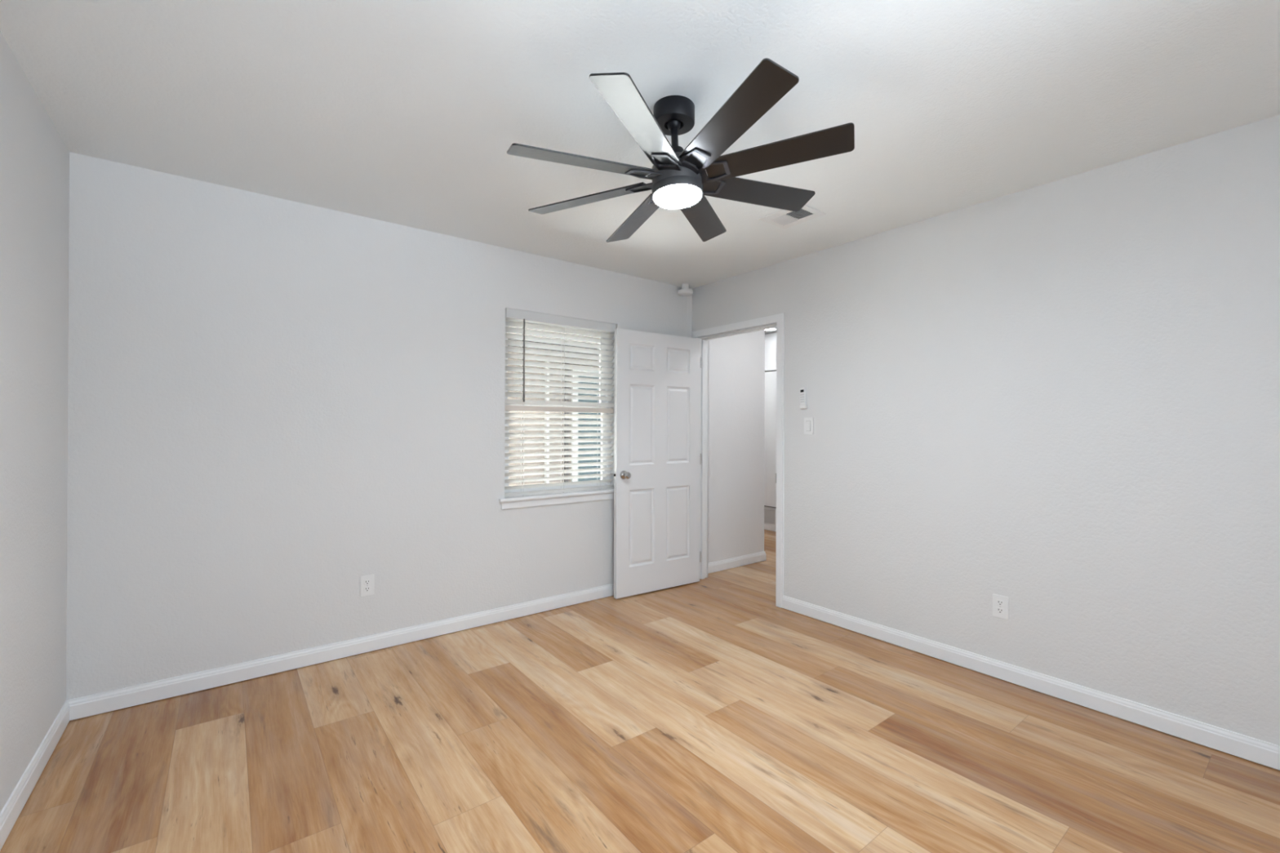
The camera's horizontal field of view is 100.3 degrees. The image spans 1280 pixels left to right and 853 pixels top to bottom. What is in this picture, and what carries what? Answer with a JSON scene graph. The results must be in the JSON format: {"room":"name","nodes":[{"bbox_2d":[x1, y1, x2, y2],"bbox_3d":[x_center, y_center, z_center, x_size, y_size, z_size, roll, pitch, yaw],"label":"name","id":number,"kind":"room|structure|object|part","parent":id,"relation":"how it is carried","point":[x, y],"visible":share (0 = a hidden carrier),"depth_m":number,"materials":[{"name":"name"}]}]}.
{"room":"empty bedroom","nodes":[
{"label":"empty bedroom","id":0,"kind":"room"},
{"bbox_2d":[0,31,69,813],"bbox_3d":[-1.115,0.041,0.469,0.115,2.440,4.515,0,0,-38],"label":"wall","id":1,"kind":"structure","parent":0,"point":[34,157],"depth_m":1.85,"materials":[{"name":"paint"}]},
{"bbox_2d":[0,700,70,850],"bbox_3d":[-1.104,1.215,0.550,0.012,0.086,4.400,0,0,-38],"label":"baseboard","id":2,"kind":"structure","parent":1,"relation":"attached to","point":[9,815],"depth_m":1.84,"materials":[{"name":"white paint"}]},
{"bbox_2d":[66,151,764,700],"bbox_3d":[-0.719,0.051,3.716,4.715,2.440,0.162,0,0,-38],"label":"wall","id":3,"kind":"structure","parent":0,"point":[276,405],"depth_m":2.80,"materials":[{"name":"paint"}]},
{"bbox_2d":[67,583,613,720],"bbox_3d":[-1.032,1.222,3.380,3.588,0.086,0.012,0,0,-38],"label":"baseboard","id":4,"kind":"structure","parent":3,"relation":"attached to","point":[112,700],"depth_m":2.81,"materials":[{"name":"white paint"}]},
{"bbox_2d":[360,574,373,596],"bbox_3d":[-1.530,0.892,2.997,0.070,0.114,0.007,0,0,-38],"label":"wall outlet","id":5,"kind":"object","parent":3,"relation":"attached to","point":[366,582],"visible":1,"depth_m":2.99,"materials":[{"name":"white plastic"}]},
{"bbox_2d":[364,586,370,591],"bbox_3d":[-1.528,0.912,2.995,0.034,0.029,0.002,0,0,-38],"label":"receptacle","id":6,"kind":"object","parent":5,"relation":"attached to","point":[366,588],"depth_m":3.00,"materials":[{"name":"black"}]},
{"bbox_2d":[364,579,370,585],"bbox_3d":[-1.528,0.873,2.995,0.034,0.029,0.002,0,0,-38],"label":"receptacle","id":7,"kind":"object","parent":5,"relation":"attached to","point":[366,582],"depth_m":2.99,"materials":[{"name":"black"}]},
{"bbox_2d":[498,319,613,509],"bbox_3d":[-0.564,-0.118,3.824,0.984,1.321,0.181,0,0,-38],"label":"window","id":8,"kind":"structure","parent":3,"relation":"in","point":[513,502],"depth_m":3.79,"materials":[{"name":"white plastic"}]},
{"bbox_3d":[-0.606,-0.441,3.881,0.840,0.615,0.024,0,0,-38],"label":"sash","id":9,"kind":"part","parent":8,"relation":"part of","materials":[{"name":"white plastic"}]},
{"bbox_3d":[-0.592,0.139,3.858,0.840,0.625,0.024,0,0,-38],"label":"sash","id":10,"kind":"part","parent":8,"relation":"part of","materials":[{"name":"white plastic"}]},
{"bbox_3d":[-0.546,0.484,3.797,0.984,0.024,0.116,0,0,-38],"label":"sill","id":11,"kind":"part","parent":8,"relation":"part of","materials":[{"name":"white paint"}]},
{"bbox_2d":[504,404,613,497],"bbox_3d":[-0.558,0.166,3.812,0.882,0.610,0.048,0,0,-38],"label":"blind","id":12,"kind":"object","parent":8,"relation":"attached to","point":[513,408],"visible":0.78,"depth_m":3.78,"materials":[{"name":"beige plastic"}]},
{"bbox_3d":[-0.798,0.170,3.625,0.002,0.548,0.043,0,0,-38],"label":"ladder cord","id":13,"kind":"part","parent":12,"relation":"part of","materials":[{"name":"white fabric"}]},
{"bbox_3d":[-0.558,0.457,3.810,0.882,0.024,0.046,0,0,-38],"label":"rail","id":14,"kind":"part","parent":12,"relation":"part of","materials":[{"name":"white plastic"}]},
{"bbox_3d":[-0.552,0.171,3.815,0.002,0.548,0.043,0,0,-38],"label":"ladder cord","id":15,"kind":"part","parent":12,"relation":"part of","materials":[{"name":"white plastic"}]},
{"bbox_3d":[-0.307,0.172,4.004,0.002,0.548,0.043,0,0,-38],"label":"ladder cord","id":16,"kind":"part","parent":12,"relation":"part of","materials":[{"name":"white fabric"}]},
{"bbox_2d":[505,307,616,407],"bbox_3d":[-0.546,-0.462,3.801,0.882,0.632,0.078,0,0,-38],"label":"blind","id":17,"kind":"object","parent":8,"relation":"attached to","point":[523,316],"visible":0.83,"depth_m":3.78,"materials":[{"name":"white plastic"}]},
{"bbox_3d":[-0.556,-0.164,3.812,0.882,0.031,0.046,0,0,-38],"label":"rail","id":18,"kind":"part","parent":17,"relation":"part of","materials":[{"name":"white plastic"}]},
{"bbox_3d":[-0.550,-0.448,3.816,0.002,0.536,0.043,0,0,-38],"label":"ladder cord","id":19,"kind":"part","parent":17,"relation":"part of","materials":[{"name":"white fabric"}]},
{"bbox_2d":[707,551,765,573],"bbox_3d":[0.888,1.232,4.864,0.784,0.086,0.012,0,0,-38],"label":"baseboard","id":20,"kind":"structure","parent":3,"relation":"attached to","point":[718,566],"depth_m":4.85,"materials":[{"name":"white paint"}]},
{"bbox_2d":[0,0,1279,333],"bbox_3d":[0.508,-1.196,3.241,6.065,0.060,6.915,0,0,-38],"label":"ceiling","id":21,"kind":"structure","parent":0,"point":[406,113],"depth_m":1.90,"materials":[{"name":"paint"}]},
{"bbox_2d":[506,57,854,242],"bbox_3d":[0.135,-0.998,1.954,1.193,0.345,1.193,0,0,-38],"label":"ceiling fan","id":22,"kind":"object","parent":21,"relation":"hanging from","point":[680,179],"visible":1,"depth_m":1.83,"materials":[{"name":"black wood"}]},
{"bbox_3d":[-0.194,-0.896,1.812,0.491,0.044,0.117,0,0,-24],"label":"blade","id":23,"kind":"part","parent":22,"relation":"part of","materials":[{"name":"black wood"}]},
{"bbox_3d":[-0.198,-0.885,2.086,0.492,0.062,0.116,0,0,21],"label":"blade","id":24,"kind":"part","parent":22,"relation":"part of","materials":[{"name":"black"}]},
{"bbox_3d":[-0.008,-0.886,2.282,0.115,0.064,0.492,0,0,-24],"label":"blade","id":25,"kind":"part","parent":22,"relation":"part of","materials":[{"name":"black wood"}]},
{"bbox_3d":[0.005,-0.914,1.620,0.117,0.036,0.491,0,0,22],"label":"blade","id":26,"kind":"part","parent":22,"relation":"part of","materials":[{"name":"black wood"}]},
{"bbox_3d":[0.264,-0.898,2.287,0.114,0.049,0.491,0,0,21],"label":"blade","id":27,"kind":"part","parent":22,"relation":"part of","materials":[{"name":"black wood"}]},
{"bbox_3d":[0.281,-0.926,1.628,0.116,0.057,0.491,0,0,-23],"label":"blade","id":28,"kind":"part","parent":22,"relation":"part of","materials":[{"name":"black"}]},
{"bbox_3d":[0.460,-0.917,2.100,0.491,0.055,0.114,0,0,-23],"label":"blade","id":29,"kind":"part","parent":22,"relation":"part of","materials":[{"name":"black"}]},
{"bbox_3d":[0.468,-0.927,1.827,0.492,0.065,0.115,0,0,22],"label":"blade","id":30,"kind":"part","parent":22,"relation":"part of","materials":[{"name":"black"}]},
{"bbox_2d":[677,283,693,296],"bbox_3d":[0.372,-1.121,4.378,0.124,0.086,0.124,0,0,-38],"label":"smoke detector","id":31,"kind":"object","parent":21,"relation":"attached to","point":[685,291],"visible":1,"depth_m":4.35,"materials":[{"name":"white plastic"}]},
{"bbox_2d":[764,328,776,330],"bbox_3d":[1.539,-1.152,6.342,0.184,0.006,0.184,0,0,-38],"label":"recessed light","id":32,"kind":"object","parent":21,"relation":"in","point":[771,329],"visible":0.52,"depth_m":6.33,"materials":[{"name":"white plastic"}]},
{"bbox_2d":[758,204,825,228],"bbox_3d":[0.839,-1.161,2.960,0.235,0.010,0.275,0,0,-38],"label":"ceiling vent","id":33,"kind":"object","parent":21,"relation":"in","point":[784,219],"visible":0.91,"depth_m":2.96,"materials":[{"name":"white plastic"}]},
{"bbox_2d":[0,529,1279,852],"bbox_3d":[0.501,1.274,3.245,5.850,0.001,6.700,0,0,-38],"label":"floor","id":34,"kind":"structure","parent":0,"point":[707,715],"depth_m":2.04,"materials":[{"name":"brown wood"}]},
{"bbox_2d":[764,332,776,530],"bbox_3d":[1.865,0.066,6.354,0.100,2.440,3.650,0,0,-38],"label":"wall","id":35,"kind":"structure","parent":0,"point":[773,332],"depth_m":6.61,"materials":[{"name":"paint"}]},
{"bbox_2d":[764,333,776,508],"bbox_3d":[1.711,-0.074,6.424,0.058,2.140,1.650,0,0,-38],"label":"upper cabinet","id":36,"kind":"object","parent":35,"relation":"attached to","point":[770,428],"visible":0.04,"depth_m":6.56,"materials":[{"name":"white wood"}]},
{"bbox_3d":[1.456,-0.915,6.775,0.020,0.454,0.784,0,0,-38],"label":"door","id":37,"kind":"part","parent":36,"relation":"part of","materials":[{"name":"white paint"}]},
{"bbox_2d":[764,523,776,531],"bbox_3d":[1.817,1.239,6.316,0.012,0.086,3.450,0,0,-38],"label":"baseboard","id":38,"kind":"structure","parent":35,"relation":"attached to","point":[766,526],"depth_m":6.58,"materials":[{"name":"white paint"}]},
{"bbox_2d":[764,507,776,524],"bbox_3d":[1.498,1.110,6.730,0.012,0.189,0.555,0,0,-38],"label":"air vent","id":39,"kind":"object","parent":35,"relation":"in","point":[770,515],"visible":0.27,"depth_m":6.59,"materials":[{"name":"white plastic"}]},
{"bbox_2d":[692,114,1279,746],"bbox_3d":[1.818,0.057,2.810,0.115,2.440,4.400,0,0,-38],"label":"wall","id":40,"kind":"structure","parent":0,"point":[1060,399],"depth_m":2.51,"materials":[{"name":"paint"}]},
{"bbox_2d":[613,328,702,599],"bbox_3d":[0.170,0.272,4.133,0.830,1.985,0.102,0,0,-35],"label":"door","id":41,"kind":"structure","parent":40,"relation":"in","point":[657,455],"depth_m":4.12,"materials":[{"name":"white paint"}]},
{"bbox_3d":[-0.093,0.358,3.912,0.052,0.052,0.038,0,0,-35],"label":"knob","id":42,"kind":"part","parent":41,"relation":"part of","materials":[{"name":"silver metal"}]},
{"bbox_2d":[707,339,708,571],"bbox_3d":[0.825,0.239,4.200,0.015,2.072,0.933,0,0,-38],"label":"trim","id":43,"kind":"structure","parent":40,"relation":"attached to","point":[708,340],"depth_m":4.52,"materials":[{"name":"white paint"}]},
{"bbox_2d":[697,323,776,579],"bbox_3d":[0.774,0.264,4.160,0.117,2.021,0.832,0,0,-38],"label":"door frame","id":44,"kind":"structure","parent":40,"relation":"attached to","point":[704,340],"depth_m":4.47,"materials":[{"name":"white paint"}]},
{"bbox_2d":[692,312,784,608],"bbox_3d":[0.722,0.239,4.121,0.015,2.072,0.933,0,0,-38],"label":"trim","id":45,"kind":"structure","parent":40,"relation":"attached to","point":[779,319],"depth_m":3.77,"materials":[{"name":"white paint"}]},
{"bbox_2d":[800,387,807,408],"bbox_3d":[1.106,-0.191,3.619,0.023,0.145,0.052,0,0,-38],"label":"remote control","id":46,"kind":"object","parent":40,"relation":"attached to","point":[803,405],"visible":1,"depth_m":3.61,"materials":[{"name":"white plastic"}]},
{"bbox_2d":[804,417,813,434],"bbox_3d":[1.132,-0.003,3.594,0.012,0.114,0.072,0,0,-38],"label":"light switch","id":47,"kind":"object","parent":40,"relation":"attached to","point":[808,422],"visible":1,"depth_m":3.59,"materials":[{"name":"white plastic"}]},
{"bbox_2d":[992,594,1008,619],"bbox_3d":[1.821,0.911,2.701,0.007,0.114,0.070,0,0,-38],"label":"wall outlet","id":48,"kind":"object","parent":40,"relation":"attached to","point":[1000,603],"visible":1,"depth_m":2.70,"materials":[{"name":"white plastic"}]},
{"bbox_2d":[996,607,1004,613],"bbox_3d":[1.819,0.930,2.699,0.002,0.029,0.034,0,0,-38],"label":"receptacle","id":49,"kind":"object","parent":48,"relation":"attached to","point":[999,610],"depth_m":2.70,"materials":[{"name":"white plastic"}]},
{"bbox_2d":[996,600,1004,606],"bbox_3d":[1.819,0.891,2.699,0.002,0.029,0.034,0,0,-38],"label":"receptacle","id":50,"kind":"object","parent":48,"relation":"attached to","point":[999,602],"depth_m":2.70,"materials":[{"name":"white plastic"}]},
{"bbox_2d":[782,595,1279,770],"bbox_3d":[2.057,1.230,2.390,0.012,0.086,3.443,0,0,-38],"label":"baseboard","id":51,"kind":"structure","parent":40,"relation":"attached to","point":[1258,751],"depth_m":2.47,"materials":[{"name":"white paint"}]},
{"label":"outside","id":52,"kind":"structure","parent":0,"visible":0},
{"bbox_3d":[-8.168,1.579,6.813,12.500,0.050,13.850,0,0,-38],"label":"ground","id":53,"kind":"structure","parent":52,"visible":0},
{"bbox_2d":[507,325,600,485],"bbox_3d":[-2.228,-0.770,9.364,8.800,4.700,4.080,0,0,-38],"label":"house","id":54,"kind":"structure","parent":53,"relation":"on","point":[515,391],"depth_m":8.12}
]}

